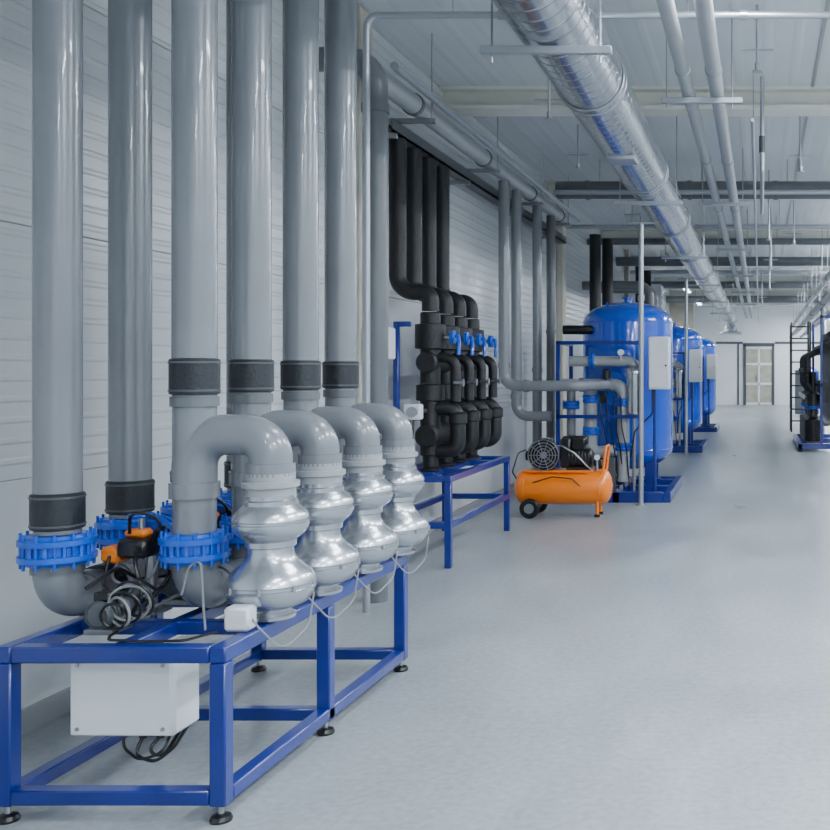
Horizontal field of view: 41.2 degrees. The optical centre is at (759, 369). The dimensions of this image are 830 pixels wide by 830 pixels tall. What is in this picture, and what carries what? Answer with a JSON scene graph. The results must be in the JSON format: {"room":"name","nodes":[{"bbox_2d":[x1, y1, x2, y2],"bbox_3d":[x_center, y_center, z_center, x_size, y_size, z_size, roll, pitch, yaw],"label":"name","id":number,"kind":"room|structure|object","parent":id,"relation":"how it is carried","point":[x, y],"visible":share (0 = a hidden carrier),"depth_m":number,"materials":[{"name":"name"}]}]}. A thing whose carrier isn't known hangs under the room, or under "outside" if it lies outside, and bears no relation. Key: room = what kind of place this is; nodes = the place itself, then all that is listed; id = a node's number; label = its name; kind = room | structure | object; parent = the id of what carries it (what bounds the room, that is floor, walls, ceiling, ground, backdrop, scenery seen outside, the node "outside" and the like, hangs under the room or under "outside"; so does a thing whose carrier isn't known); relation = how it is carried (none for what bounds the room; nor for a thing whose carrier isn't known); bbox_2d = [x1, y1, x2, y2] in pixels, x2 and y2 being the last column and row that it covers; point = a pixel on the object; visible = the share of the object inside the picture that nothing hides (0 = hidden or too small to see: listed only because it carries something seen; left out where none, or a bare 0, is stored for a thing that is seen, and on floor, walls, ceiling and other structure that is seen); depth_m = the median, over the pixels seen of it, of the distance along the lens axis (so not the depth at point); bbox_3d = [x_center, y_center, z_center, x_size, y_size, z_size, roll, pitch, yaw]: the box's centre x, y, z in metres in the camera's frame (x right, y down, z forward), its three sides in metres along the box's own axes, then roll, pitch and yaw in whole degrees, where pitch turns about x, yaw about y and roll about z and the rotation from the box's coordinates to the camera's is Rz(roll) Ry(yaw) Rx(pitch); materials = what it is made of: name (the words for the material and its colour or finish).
{"room":"mechanical room","nodes":[
{"label":"mechanical room","id":0,"kind":"room"},
{"bbox_2d":[0,0,669,708],"bbox_3d":[-3.175,-0.600,19.500,0.250,4.200,47.600,0,0,0],"label":"wall","id":1,"kind":"structure","parent":0,"point":[473,218],"depth_m":5.09,"materials":[{"name":"grey"}]},
{"bbox_2d":[21,483,514,735],"bbox_3d":[-3.040,1.450,19.500,0.020,0.100,47.000,0,0,0],"label":"baseboard","id":2,"kind":"structure","parent":1,"relation":"attached to","point":[35,715],"depth_m":4.31,"materials":[{"name":"grey"}]},
{"bbox_2d":[319,46,389,436],"bbox_3d":[-2.726,-0.835,6.500,0.627,2.530,0.175,0,0,0],"label":"riser pipe","id":3,"kind":"object","parent":1,"relation":"attached to","point":[379,106],"visible":0.59,"depth_m":6.44,"materials":[{"name":"grey plastic"}]},
{"bbox_2d":[357,33,581,227],"bbox_3d":[-2.790,-2.340,10.550,0.518,0.719,7.300,0,0,0],"label":"pipe","id":4,"kind":"object","parent":1,"relation":"attached to","point":[411,103],"visible":0.91,"depth_m":8.99,"materials":[{"name":"grey plastic"}]},
{"bbox_2d":[510,190,551,420],"bbox_3d":[-2.578,-0.721,11.250,0.456,2.598,0.131,0,0,0],"label":"pipe","id":5,"kind":"object","parent":4,"relation":"hanging from","point":[519,411],"visible":1,"depth_m":11.20,"materials":[{"name":"grey plastic"}]},
{"bbox_2d":[498,180,610,391],"bbox_3d":[-2.138,-0.892,10.869,1.315,2.256,0.536,0,0,-34],"label":"pipe","id":6,"kind":"object","parent":4,"relation":"hanging from","point":[507,381],"visible":1,"depth_m":10.65,"materials":[{"name":"grey plastic"}]},
{"bbox_2d":[388,118,565,243],"bbox_3d":[-2.934,-1.870,11.150,0.229,0.140,6.900,0,0,0],"label":"cable tray","id":7,"kind":"object","parent":1,"relation":"attached to","point":[462,176],"visible":0.49,"depth_m":9.46,"materials":[{"name":"grey"}]},
{"bbox_2d":[582,281,653,305],"bbox_3d":[-2.435,-1.014,17.200,1.229,1.029,0.159,0,0,0],"label":"pipe","id":8,"kind":"object","parent":1,"relation":"attached to","point":[617,285],"visible":0.59,"depth_m":17.13,"materials":[{"name":"grey plastic"}]},
{"bbox_2d":[601,287,657,306],"bbox_3d":[-2.435,-1.014,17.900,1.229,1.029,0.159,0,0,0],"label":"pipe","id":9,"kind":"object","parent":1,"relation":"attached to","point":[614,291],"visible":0.19,"depth_m":17.84,"materials":[{"name":"grey plastic"}]},
{"bbox_2d":[630,284,663,309],"bbox_3d":[-2.665,-1.400,23.550,0.750,1.200,0.500,0,0,0],"label":"pipe","id":10,"kind":"object","parent":1,"relation":"attached to","point":[658,288],"visible":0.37,"depth_m":23.30,"materials":[{"name":"white"}]},
{"bbox_2d":[356,5,371,403],"bbox_3d":[-2.999,-0.600,7.500,0.099,4.199,0.240,0,0,0],"label":"wall pillar","id":11,"kind":"structure","parent":0,"point":[362,13],"depth_m":7.38,"materials":[{"name":"concrete"}]},
{"bbox_2d":[0,405,829,829],"bbox_3d":[-0.225,1.600,19.500,6.250,0.200,47.600,0,0,0],"label":"floor","id":12,"kind":"structure","parent":0,"point":[651,666],"depth_m":4.75,"materials":[{"name":"concrete"}]},
{"bbox_2d":[0,555,407,824],"bbox_3d":[-2.147,1.208,4.160,0.782,0.585,1.737,0,0,0],"label":"frame","id":13,"kind":"object","parent":12,"relation":"on","point":[47,645],"visible":0.68,"depth_m":3.45,"materials":[{"name":"blue paint"}]},
{"bbox_2d":[83,589,134,634],"bbox_3d":[-2.280,0.842,3.520,0.102,0.144,0.160,0,0,0],"label":"motor","id":14,"kind":"object","parent":13,"relation":"on","point":[91,615],"visible":0.75,"depth_m":3.45,"materials":[{"name":"silver metal"}]},
{"bbox_2d":[16,488,230,615],"bbox_3d":[-2.500,0.744,4.230,0.239,0.343,1.580,0,0,0],"label":"pipe","id":15,"kind":"object","parent":13,"relation":"on","point":[57,565],"visible":0.4,"depth_m":3.54,"materials":[{"name":"grey metal"}]},
{"bbox_2d":[28,0,86,535],"bbox_3d":[-2.500,-1.060,3.560,0.171,3.279,0.171,0,0,0],"label":"riser pipe","id":16,"kind":"object","parent":15,"relation":"on","point":[57,500],"visible":1,"depth_m":3.50,"materials":[{"name":"grey plastic"}]},
{"bbox_2d":[104,0,155,518],"bbox_3d":[-2.500,-1.060,3.970,0.171,3.279,0.171,0,0,0],"label":"riser pipe","id":17,"kind":"object","parent":15,"relation":"on","point":[130,485],"visible":0.94,"depth_m":3.90,"materials":[{"name":"grey plastic"}]},
{"bbox_2d":[223,0,230,490],"bbox_3d":[-2.500,-1.060,4.840,0.171,3.279,0.171,0,0,0],"label":"riser pipe","id":18,"kind":"object","parent":15,"relation":"on","point":[227,464],"visible":0.25,"depth_m":4.78,"materials":[{"name":"grey plastic"}]},
{"bbox_2d":[71,663,198,762],"bbox_3d":[-2.165,1.161,3.465,0.360,0.381,0.171,0,0,0],"label":"enclosure","id":19,"kind":"object","parent":13,"relation":"attached to","point":[143,700],"visible":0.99,"depth_m":3.38,"materials":[{"name":"light grey painted metal"},{"name":"black plastic"}]},
{"bbox_2d":[84,546,230,642],"bbox_3d":[-2.136,0.796,4.137,0.520,0.233,1.592,0,0,0],"label":"cable bundle","id":20,"kind":"object","parent":13,"relation":"on","point":[147,614],"visible":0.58,"depth_m":3.46,"materials":[{"name":"black plastic"}]},
{"bbox_2d":[161,577,188,604],"bbox_3d":[-2.280,0.842,3.970,0.102,0.144,0.160,0,0,0],"label":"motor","id":21,"kind":"object","parent":13,"relation":"on","point":[169,590],"visible":0.14,"depth_m":3.89,"materials":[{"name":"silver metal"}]},
{"bbox_2d":[158,513,297,607],"bbox_3d":[-2.080,0.750,4.332,0.233,0.330,1.537,0,0,0],"label":"pipe","id":22,"kind":"object","parent":13,"relation":"on","point":[177,551],"visible":0.34,"depth_m":3.64,"materials":[{"name":"grey plastic"}]},
{"bbox_2d":[101,511,172,618],"bbox_3d":[-2.298,0.715,3.700,0.245,0.400,0.293,0,0,0],"label":"valve","id":23,"kind":"object","parent":22,"relation":"attached to","point":[141,541],"visible":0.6,"depth_m":3.69,"materials":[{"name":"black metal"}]},
{"bbox_2d":[167,0,221,534],"bbox_3d":[-2.080,-1.052,3.680,0.174,3.294,0.174,0,0,45],"label":"riser pipe","id":24,"kind":"object","parent":22,"relation":"on","point":[194,365],"visible":0.98,"depth_m":3.62,"materials":[{"name":"grey plastic"}]},
{"bbox_2d":[217,497,230,562],"bbox_3d":[-2.288,0.715,4.140,0.245,0.400,0.293,0,0,0],"label":"valve","id":25,"kind":"object","parent":22,"relation":"attached to","point":[223,506],"visible":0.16,"depth_m":4.17,"materials":[{"name":"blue metal"}]},
{"bbox_2d":[227,0,274,516],"bbox_3d":[-2.080,-1.052,4.090,0.174,3.294,0.174,0,0,45],"label":"riser pipe","id":26,"kind":"object","parent":22,"relation":"on","point":[251,364],"visible":0.94,"depth_m":4.03,"materials":[{"name":"grey plastic"}]},
{"bbox_2d":[280,0,321,478],"bbox_3d":[-2.080,-1.052,4.530,0.174,3.294,0.174,0,0,45],"label":"riser pipe","id":27,"kind":"object","parent":22,"relation":"on","point":[300,366],"visible":0.92,"depth_m":4.46,"materials":[{"name":"grey plastic"}]},
{"bbox_2d":[322,0,359,406],"bbox_3d":[-2.080,-1.052,4.960,0.174,3.294,0.174,0,0,45],"label":"riser pipe","id":28,"kind":"object","parent":22,"relation":"on","point":[340,366],"visible":0.89,"depth_m":4.90,"materials":[{"name":"grey plastic"}]},
{"bbox_2d":[168,414,315,646],"bbox_3d":[-1.892,0.576,3.697,0.491,0.826,0.361,0,0,26],"label":"pump","id":29,"kind":"object","parent":13,"relation":"on","point":[271,580],"visible":1,"depth_m":3.61,"materials":[{"name":"grey metal"}]},
{"bbox_2d":[228,410,359,617],"bbox_3d":[-1.905,0.575,4.066,0.516,0.823,0.353,0,0,0],"label":"pump","id":30,"kind":"object","parent":13,"relation":"on","point":[322,546],"visible":0.77,"depth_m":4.02,"materials":[{"name":"grey metal"}]},
{"bbox_2d":[292,406,398,593],"bbox_3d":[-1.905,0.575,4.506,0.516,0.823,0.353,0,0,0],"label":"pump","id":31,"kind":"object","parent":13,"relation":"on","point":[375,542],"visible":0.66,"depth_m":4.46,"materials":[{"name":"grey metal"}]},
{"bbox_2d":[338,403,429,573],"bbox_3d":[-1.892,0.576,4.977,0.491,0.826,0.361,0,0,26],"label":"pump","id":32,"kind":"object","parent":13,"relation":"on","point":[411,527],"visible":0.65,"depth_m":4.89,"materials":[{"name":"grey metal"}]},
{"bbox_2d":[370,437,387,603],"bbox_3d":[-2.500,0.968,6.500,0.179,1.065,0.179,0,0,0],"label":"riser pipe","id":33,"kind":"object","parent":12,"relation":"on","point":[377,585],"visible":0.07,"depth_m":6.44,"materials":[{"name":"grey plastic"}]},
{"bbox_2d":[393,321,509,568],"bbox_3d":[-2.647,0.565,8.450,0.625,1.870,1.800,0,0,0],"label":"frame","id":34,"kind":"object","parent":12,"relation":"on","point":[446,476],"visible":0.5,"depth_m":7.99,"materials":[{"name":"blue paint"}]},
{"bbox_2d":[389,327,395,358],"bbox_3d":[-2.830,-0.160,7.495,0.140,0.320,0.210,0,0,0],"label":"control box","id":35,"kind":"object","parent":34,"relation":"attached to","point":[392,347],"visible":0.25,"depth_m":7.51,"materials":[{"name":"white"}]},
{"bbox_2d":[415,312,502,470],"bbox_3d":[-2.533,0.169,8.505,0.409,1.257,1.345,0,0,0],"label":"pipe manifold","id":36,"kind":"object","parent":34,"relation":"on","point":[459,420],"visible":1,"depth_m":8.03,"materials":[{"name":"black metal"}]},
{"bbox_2d":[389,137,438,310],"bbox_3d":[-2.750,-1.153,7.950,0.391,1.365,0.132,0,0,0],"label":"riser pipe","id":37,"kind":"object","parent":36,"relation":"on","point":[429,297],"visible":0.99,"depth_m":7.89,"materials":[{"name":"plastic"}]},
{"bbox_2d":[404,404,426,437],"bbox_3d":[-2.655,0.529,7.731,0.130,0.539,0.261,0,0,0],"label":"sensor","id":38,"kind":"object","parent":36,"relation":"attached to","point":[413,412],"visible":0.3,"depth_m":7.62,"materials":[{"name":"white"}]},
{"bbox_2d":[406,148,452,313],"bbox_3d":[-2.750,-1.153,8.320,0.391,1.365,0.132,0,0,0],"label":"riser pipe","id":39,"kind":"object","parent":36,"relation":"on","point":[413,155],"visible":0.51,"depth_m":8.26,"materials":[{"name":"plastic"}]},
{"bbox_2d":[422,157,465,315],"bbox_3d":[-2.750,-1.153,8.690,0.391,1.365,0.132,0,0,0],"label":"riser pipe","id":40,"kind":"object","parent":36,"relation":"on","point":[428,163],"visible":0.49,"depth_m":8.63,"materials":[{"name":"plastic"}]},
{"bbox_2d":[436,166,477,317],"bbox_3d":[-2.750,-1.153,9.060,0.391,1.365,0.132,0,0,0],"label":"riser pipe","id":41,"kind":"object","parent":36,"relation":"on","point":[442,172],"visible":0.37,"depth_m":9.00,"materials":[{"name":"plastic"}]},
{"bbox_2d":[532,206,542,467],"bbox_3d":[-2.740,-0.260,12.300,0.131,3.520,0.131,0,0,0],"label":"pipe","id":42,"kind":"object","parent":12,"relation":"on","point":[537,369],"visible":0.9,"depth_m":12.25,"materials":[{"name":"grey plastic"}]},
{"bbox_2d":[546,215,555,441],"bbox_3d":[-2.740,-0.260,13.100,0.131,3.520,0.131,0,0,0],"label":"pipe","id":43,"kind":"object","parent":12,"relation":"on","point":[550,219],"visible":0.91,"depth_m":13.05,"materials":[{"name":"grey plastic"}]},
{"bbox_2d":[512,435,612,518],"bbox_3d":[-2.022,1.090,10.302,1.003,0.820,0.456,0,0,0],"label":"air compressor","id":44,"kind":"object","parent":12,"relation":"on","point":[576,481],"visible":1,"depth_m":10.16,"materials":[{"name":"orange paint"}]},
{"bbox_2d":[589,234,600,311],"bbox_3d":[-2.620,-0.325,15.900,0.178,3.650,0.178,0,0,0],"label":"pipe","id":45,"kind":"object","parent":12,"relation":"on","point":[594,239],"visible":0.34,"depth_m":15.82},
{"bbox_2d":[363,0,829,612],"bbox_3d":[-0.910,-0.600,6.200,3.104,4.199,0.060,0,0,0],"label":"pipe","id":46,"kind":"object","parent":12,"relation":"on","point":[742,14],"visible":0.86,"depth_m":6.18,"materials":[{"name":"silver metal"}]},
{"bbox_2d":[602,238,612,304],"bbox_3d":[-2.500,-0.325,16.400,0.178,3.650,0.178,0,0,0],"label":"pipe","id":47,"kind":"object","parent":12,"relation":"on","point":[607,243],"visible":0.34,"depth_m":16.32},
{"bbox_2d":[556,297,682,502],"bbox_3d":[-1.680,0.302,12.175,1.340,2.395,1.750,0,0,0],"label":"tank","id":48,"kind":"object","parent":12,"relation":"on","point":[610,332],"visible":0.84,"depth_m":11.72,"materials":[{"name":"metal"}]},
{"bbox_2d":[635,266,638,302],"bbox_3d":[-2.500,-0.325,20.800,0.178,3.650,0.178,0,0,0],"label":"pipe","id":49,"kind":"object","parent":12,"relation":"on","point":[636,267],"visible":0.18,"depth_m":20.73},
{"bbox_2d":[627,222,654,505],"bbox_3d":[-1.320,-0.070,11.100,0.300,3.140,0.116,0,0,0],"label":"support post","id":50,"kind":"object","parent":12,"relation":"on","point":[641,297],"visible":1,"depth_m":11.08,"materials":[{"name":"silver metal"}]},
{"bbox_2d":[644,271,650,302],"bbox_3d":[-2.450,-0.325,21.700,0.178,3.650,0.178,0,0,0],"label":"pipe","id":51,"kind":"object","parent":12,"relation":"on","point":[647,274],"visible":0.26,"depth_m":21.62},
{"bbox_2d":[678,278,694,453],"bbox_3d":[-1.320,-0.070,17.900,0.300,3.140,0.116,0,0,0],"label":"support post","id":52,"kind":"object","parent":12,"relation":"on","point":[685,279],"visible":1,"depth_m":17.88,"materials":[{"name":"silver metal"}]},
{"bbox_2d":[671,323,707,452],"bbox_3d":[-1.710,0.302,19.025,1.340,2.395,1.750,0,0,0],"label":"tank","id":53,"kind":"object","parent":12,"relation":"on","point":[694,338],"visible":0.27,"depth_m":18.34,"materials":[{"name":"metal"}]},
{"bbox_2d":[693,337,719,431],"bbox_3d":[-1.710,0.302,25.025,1.340,2.395,1.750,0,0,0],"label":"tank","id":54,"kind":"object","parent":12,"relation":"on","point":[709,357],"visible":0.14,"depth_m":24.73,"materials":[{"name":"metal"}]},
{"bbox_2d":[790,322,810,431],"bbox_3d":[0.990,0.170,24.595,0.500,2.660,0.790,0,0,0],"label":"ladder","id":55,"kind":"object","parent":12,"relation":"on","point":[809,325],"visible":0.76,"depth_m":24.20,"materials":[{"name":"black metal"}]},
{"bbox_2d":[795,367,818,413],"bbox_3d":[1.623,0.700,34.600,0.846,1.600,1.200,0,0,0],"label":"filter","id":56,"kind":"object","parent":12,"relation":"on","point":[798,389],"visible":0.27,"depth_m":34.10,"materials":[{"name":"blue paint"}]},
{"bbox_2d":[793,315,829,451],"bbox_3d":[1.300,0.250,19.750,1.200,2.500,2.900,0,0,0],"label":"station","id":57,"kind":"object","parent":12,"relation":"on","point":[815,396],"visible":1,"depth_m":18.69,"materials":[{"name":"blue paint"}]},
{"bbox_2d":[557,200,565,467],"bbox_3d":[-2.999,-0.600,15.100,0.099,4.199,0.240,0,0,0],"label":"wall pillar","id":58,"kind":"structure","parent":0,"point":[561,248],"depth_m":14.98,"materials":[{"name":"concrete"}]},
{"bbox_2d":[357,0,829,306],"bbox_3d":[-0.225,-2.800,19.500,6.250,0.200,47.600,0,0,0],"label":"ceiling","id":59,"kind":"structure","parent":0,"point":[640,44],"depth_m":9.46,"materials":[{"name":"white paint"}]},
{"bbox_2d":[479,0,611,62],"bbox_3d":[-1.106,-2.143,5.170,0.680,1.111,0.040,0,0,0],"label":"bracket","id":60,"kind":"object","parent":59,"relation":"hanging from","point":[491,50],"visible":1,"depth_m":5.15,"materials":[{"name":"silver metal"}]},
{"bbox_2d":[534,79,561,120],"bbox_3d":[-1.750,-2.387,8.300,0.240,0.624,0.080,0,0,0],"label":"sprinkler head","id":61,"kind":"object","parent":59,"relation":"hanging from","point":[549,113],"visible":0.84,"depth_m":8.29},
{"bbox_2d":[567,124,588,169],"bbox_3d":[-2.000,-2.452,11.000,0.240,0.494,0.080,0,0,0],"label":"sprinkler head","id":62,"kind":"object","parent":59,"relation":"hanging from","point":[577,154],"visible":1,"depth_m":10.99},
{"bbox_2d":[439,86,829,115],"bbox_3d":[-0.225,-2.590,9.640,5.648,0.219,0.280,0,0,0],"label":"ceiling beam","id":63,"kind":"structure","parent":59,"relation":"attached to","point":[464,100],"depth_m":9.62,"materials":[{"name":"metal"}]},
{"bbox_2d":[614,116,682,209],"bbox_3d":[-1.106,-2.143,9.900,0.680,1.111,0.040,0,0,0],"label":"bracket","id":64,"kind":"object","parent":59,"relation":"hanging from","point":[619,202],"visible":0.78,"depth_m":9.88,"materials":[{"name":"silver metal"}]},
{"bbox_2d":[492,0,741,334],"bbox_3d":[-1.106,-1.742,17.100,0.840,0.784,42.000,0,0,0],"label":"ventilation duct","id":65,"kind":"object","parent":64,"relation":"hanging from","point":[601,96],"visible":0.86,"depth_m":6.68,"materials":[{"name":"grey"}]},
{"bbox_2d":[662,200,707,261],"bbox_3d":[-1.106,-2.143,14.700,0.680,1.111,0.040,0,0,0],"label":"bracket","id":66,"kind":"object","parent":59,"relation":"hanging from","point":[665,257],"visible":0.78,"depth_m":14.68,"materials":[{"name":"silver metal"}]},
{"bbox_2d":[547,181,829,199],"bbox_3d":[-0.225,-2.590,14.440,5.648,0.219,0.280,0,0,0],"label":"ceiling beam","id":67,"kind":"structure","parent":59,"relation":"attached to","point":[551,184],"depth_m":14.54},
{"bbox_2d":[553,159,829,199],"bbox_3d":[-0.005,-2.437,12.747,5.190,0.523,0.354,0,0,0],"label":"duct","id":68,"kind":"object","parent":59,"relation":"hanging from","point":[587,189],"visible":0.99,"depth_m":12.69,"materials":[{"name":"grey metal"}]},
{"bbox_2d":[566,200,829,228],"bbox_3d":[-0.225,-2.442,15.500,5.630,0.514,0.070,0,0,0],"label":"pipe","id":69,"kind":"object","parent":59,"relation":"attached to","point":[624,226],"visible":0.57,"depth_m":15.47,"materials":[{"name":"silver metal"}]},
{"bbox_2d":[661,10,742,107],"bbox_3d":[-0.435,-2.334,7.500,0.610,0.729,0.040,0,0,0],"label":"bracket","id":70,"kind":"object","parent":59,"relation":"hanging from","point":[666,100],"visible":0.92,"depth_m":7.48,"materials":[{"name":"silver metal"}]},
{"bbox_2d":[688,245,720,288],"bbox_3d":[-1.106,-2.143,19.500,0.680,1.111,0.040,0,0,0],"label":"bracket","id":71,"kind":"object","parent":59,"relation":"hanging from","point":[717,284],"visible":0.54,"depth_m":19.48,"materials":[{"name":"silver metal"}]},
{"bbox_2d":[587,217,829,244],"bbox_3d":[-0.225,-2.450,17.600,5.630,0.499,0.120,0,0,0],"label":"pipe","id":72,"kind":"object","parent":59,"relation":"attached to","point":[616,241],"visible":0.6,"depth_m":17.55,"materials":[{"name":"grey metal"}]},
{"bbox_2d":[600,229,829,237],"bbox_3d":[-0.225,-2.590,19.240,5.648,0.219,0.280,0,0,0],"label":"ceiling beam","id":73,"kind":"structure","parent":59,"relation":"attached to","point":[605,233],"depth_m":19.22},
{"bbox_2d":[616,257,829,265],"bbox_3d":[-0.225,-2.450,21.200,5.630,0.499,0.199,0,0,0],"label":"ceiling beam","id":74,"kind":"structure","parent":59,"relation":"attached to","point":[620,261],"depth_m":21.12,"materials":[{"name":"grey metal"}]},
{"bbox_2d":[699,149,748,208],"bbox_3d":[-0.435,-2.334,12.200,0.610,0.729,0.040,0,0,0],"label":"bracket","id":75,"kind":"object","parent":59,"relation":"hanging from","point":[702,203],"visible":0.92,"depth_m":12.18,"materials":[{"name":"silver metal"}]},
{"bbox_2d":[630,253,828,273],"bbox_3d":[-0.225,-2.450,23.000,5.630,0.499,0.100,0,0,0],"label":"pipe","id":76,"kind":"object","parent":59,"relation":"attached to","point":[668,271],"visible":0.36,"depth_m":22.96,"materials":[{"name":"silver metal"}]},
{"bbox_2d":[716,209,751,252],"bbox_3d":[-0.435,-2.334,16.800,0.610,0.729,0.040,0,0,0],"label":"bracket","id":77,"kind":"object","parent":59,"relation":"hanging from","point":[718,249],"visible":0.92,"depth_m":16.78,"materials":[{"name":"silver metal"}]},
{"bbox_2d":[654,276,824,280],"bbox_3d":[-0.225,-2.590,28.840,5.648,0.219,0.280,0,0,0],"label":"ceiling beam","id":78,"kind":"structure","parent":59,"relation":"attached to","point":[656,278],"depth_m":28.82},
{"bbox_2d":[726,245,753,277],"bbox_3d":[-0.435,-2.334,21.500,0.610,0.729,0.040,0,0,0],"label":"bracket","id":79,"kind":"object","parent":59,"relation":"hanging from","point":[727,275],"visible":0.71,"depth_m":21.48,"materials":[{"name":"silver metal"}]},
{"bbox_2d":[651,281,829,287],"bbox_3d":[-0.225,-2.450,27.000,5.630,0.499,0.199,0,0,0],"label":"ceiling beam","id":80,"kind":"structure","parent":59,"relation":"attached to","point":[666,284],"depth_m":26.91,"materials":[{"name":"grey metal"}]},
{"bbox_2d":[736,290,755,305],"bbox_3d":[-0.435,-2.334,31.000,0.610,0.729,0.040,0,0,0],"label":"bracket","id":81,"kind":"object","parent":59,"relation":"hanging from","point":[737,304],"visible":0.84,"depth_m":30.99,"materials":[{"name":"silver metal"}]},
{"bbox_2d":[656,0,747,318],"bbox_3d":[-0.540,-2.100,18.050,0.111,0.111,43.900,0,0,0],"label":"pipe","id":82,"kind":"object","parent":81,"relation":"hanging from","point":[667,9],"visible":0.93,"depth_m":7.84,"materials":[{"name":"grey metal"}]},
{"bbox_2d":[693,0,752,318],"bbox_3d":[-0.325,-2.100,18.050,0.121,0.121,43.900,0,0,0],"label":"pipe","id":83,"kind":"object","parent":81,"relation":"hanging from","point":[704,10],"visible":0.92,"depth_m":7.81,"materials":[{"name":"grey metal"}]},
{"bbox_2d":[666,288,829,302],"bbox_3d":[-0.225,-2.440,32.500,5.630,0.518,0.239,0,0,0],"label":"ceiling beam","id":84,"kind":"structure","parent":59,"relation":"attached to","point":[669,299],"depth_m":32.39,"materials":[{"name":"grey metal"}]},
{"bbox_2d":[669,289,827,295],"bbox_3d":[-0.225,-2.590,33.640,5.648,0.219,0.280,0,0,0],"label":"ceiling beam","id":85,"kind":"structure","parent":59,"relation":"attached to","point":[672,292],"depth_m":33.62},
{"bbox_2d":[751,73,758,322],"bbox_3d":[-0.060,-2.342,25.000,0.030,0.714,34.000,0,0,0],"label":"conduit pipe","id":86,"kind":"object","parent":59,"relation":"hanging from","point":[752,119],"visible":0.91,"depth_m":10.59,"materials":[{"name":"silver metal"}]},
{"bbox_2d":[741,5,773,73],"bbox_3d":[-0.020,-2.452,7.400,0.240,0.494,0.080,0,0,0],"label":"sprinkler head","id":87,"kind":"object","parent":59,"relation":"hanging from","point":[757,49],"visible":1,"depth_m":7.39},
{"bbox_2d":[694,303,827,305],"bbox_3d":[-0.225,-2.590,38.440,5.648,0.219,0.280,0,0,0],"label":"ceiling beam","id":88,"kind":"structure","parent":59,"relation":"attached to","point":[695,304],"depth_m":38.42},
{"bbox_2d":[759,76,764,214],"bbox_3d":[0.020,-2.240,10.335,0.058,0.918,2.329,0,0,0],"label":"pipe","id":89,"kind":"object","parent":59,"relation":"hanging from","point":[761,137],"visible":1,"depth_m":9.18,"materials":[{"name":"silver metal"}]},
{"bbox_2d":[760,170,777,239],"bbox_3d":[0.120,-2.227,13.500,0.240,0.944,0.080,0,0,0],"label":"sprinkler head","id":90,"kind":"object","parent":59,"relation":"hanging from","point":[768,227],"visible":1,"depth_m":13.49},
{"bbox_2d":[764,206,777,269],"bbox_3d":[0.180,-2.177,16.500,0.240,1.044,0.080,0,0,0],"label":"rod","id":91,"kind":"object","parent":59,"relation":"hanging from","point":[770,259],"visible":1,"depth_m":16.49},
{"bbox_2d":[786,200,801,244],"bbox_3d":[0.500,-2.277,14.800,0.240,0.844,0.080,0,0,0],"label":"sprinkler head","id":92,"kind":"object","parent":59,"relation":"hanging from","point":[793,233],"visible":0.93,"depth_m":14.79},
{"bbox_2d":[789,116,811,172],"bbox_3d":[0.420,-2.377,10.400,0.240,0.644,0.080,0,0,0],"label":"sprinkler head","id":93,"kind":"object","parent":59,"relation":"hanging from","point":[800,156],"visible":0.93,"depth_m":10.39},
{"bbox_2d":[771,0,829,306],"bbox_3d":[-0.100,-2.694,19.500,3.630,0.012,47.000,0,0,0],"label":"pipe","id":94,"kind":"structure","parent":59,"relation":"hanging from","point":[827,5],"depth_m":9.07,"materials":[{"name":"grey"}]},
{"bbox_2d":[789,224,829,337],"bbox_3d":[1.150,-1.942,25.250,0.129,1.514,25.500,0,0,0],"label":"pipe","id":95,"kind":"object","parent":59,"relation":"hanging from","point":[826,297],"visible":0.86,"depth_m":20.97,"materials":[{"name":"grey metal"}]},
{"bbox_2d":[792,224,829,325],"bbox_3d":[1.250,-2.167,25.250,0.129,1.064,25.500,0,0,0],"label":"pipe","id":96,"kind":"object","parent":59,"relation":"hanging from","point":[826,279],"visible":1,"depth_m":22.27,"materials":[{"name":"silver metal"}]},
{"bbox_2d":[795,288,829,334],"bbox_3d":[1.350,-2.017,25.250,0.129,1.364,25.500,0,0,0],"label":"pipe","id":97,"kind":"object","parent":59,"relation":"hanging from","point":[828,301],"visible":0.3,"depth_m":29.57,"materials":[{"name":"grey metal"}]},
{"bbox_2d":[799,303,829,337],"bbox_3d":[1.550,-1.942,25.250,0.129,1.514,25.500,0,0,0],"label":"pipe","id":98,"kind":"object","parent":59,"relation":"hanging from","point":[828,312],"visible":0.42,"depth_m":30.20,"materials":[{"name":"grey metal"}]},
{"bbox_2d":[624,250,629,296],"bbox_3d":[-2.999,-0.600,22.600,0.099,4.199,0.240,0,0,0],"label":"wall pillar","id":99,"kind":"structure","parent":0,"point":[626,252],"depth_m":22.48,"materials":[{"name":"metal"}]},
{"bbox_2d":[670,303,693,329],"bbox_3d":[-2.650,-0.600,34.075,0.799,4.199,0.350,0,0,0],"label":"wall","id":100,"kind":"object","parent":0,"point":[677,310],"visible":0.18,"depth_m":33.90,"materials":[{"name":"paint"}]},
{"bbox_2d":[633,266,829,266],"bbox_3d":[-0.225,-2.590,24.040,5.648,0.219,0.280,0,0,0],"label":"ceiling beam","id":101,"kind":"structure","parent":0,"point":[633,266],"depth_m":23.96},
{"bbox_2d":[694,307,819,404],"bbox_3d":[-0.225,-0.600,43.150,6.250,4.200,0.300,0,0,0],"label":"wall","id":102,"kind":"structure","parent":0,"point":[773,326],"depth_m":43.00,"materials":[{"name":"white paint"}]},
{"bbox_2d":[743,343,773,404],"bbox_3d":[-0.050,0.170,42.944,1.340,2.660,0.108,0,0,0],"label":"door","id":103,"kind":"structure","parent":102,"relation":"in","point":[758,358],"depth_m":42.95,"materials":[{"name":"grey"}]},
{"bbox_2d":[716,342,819,404],"bbox_3d":[0.350,0.140,42.985,4.500,2.720,0.030,0,0,0],"label":"trim","id":104,"kind":"structure","parent":102,"relation":"attached to","point":[737,343],"depth_m":42.97,"materials":[{"name":"grey"}]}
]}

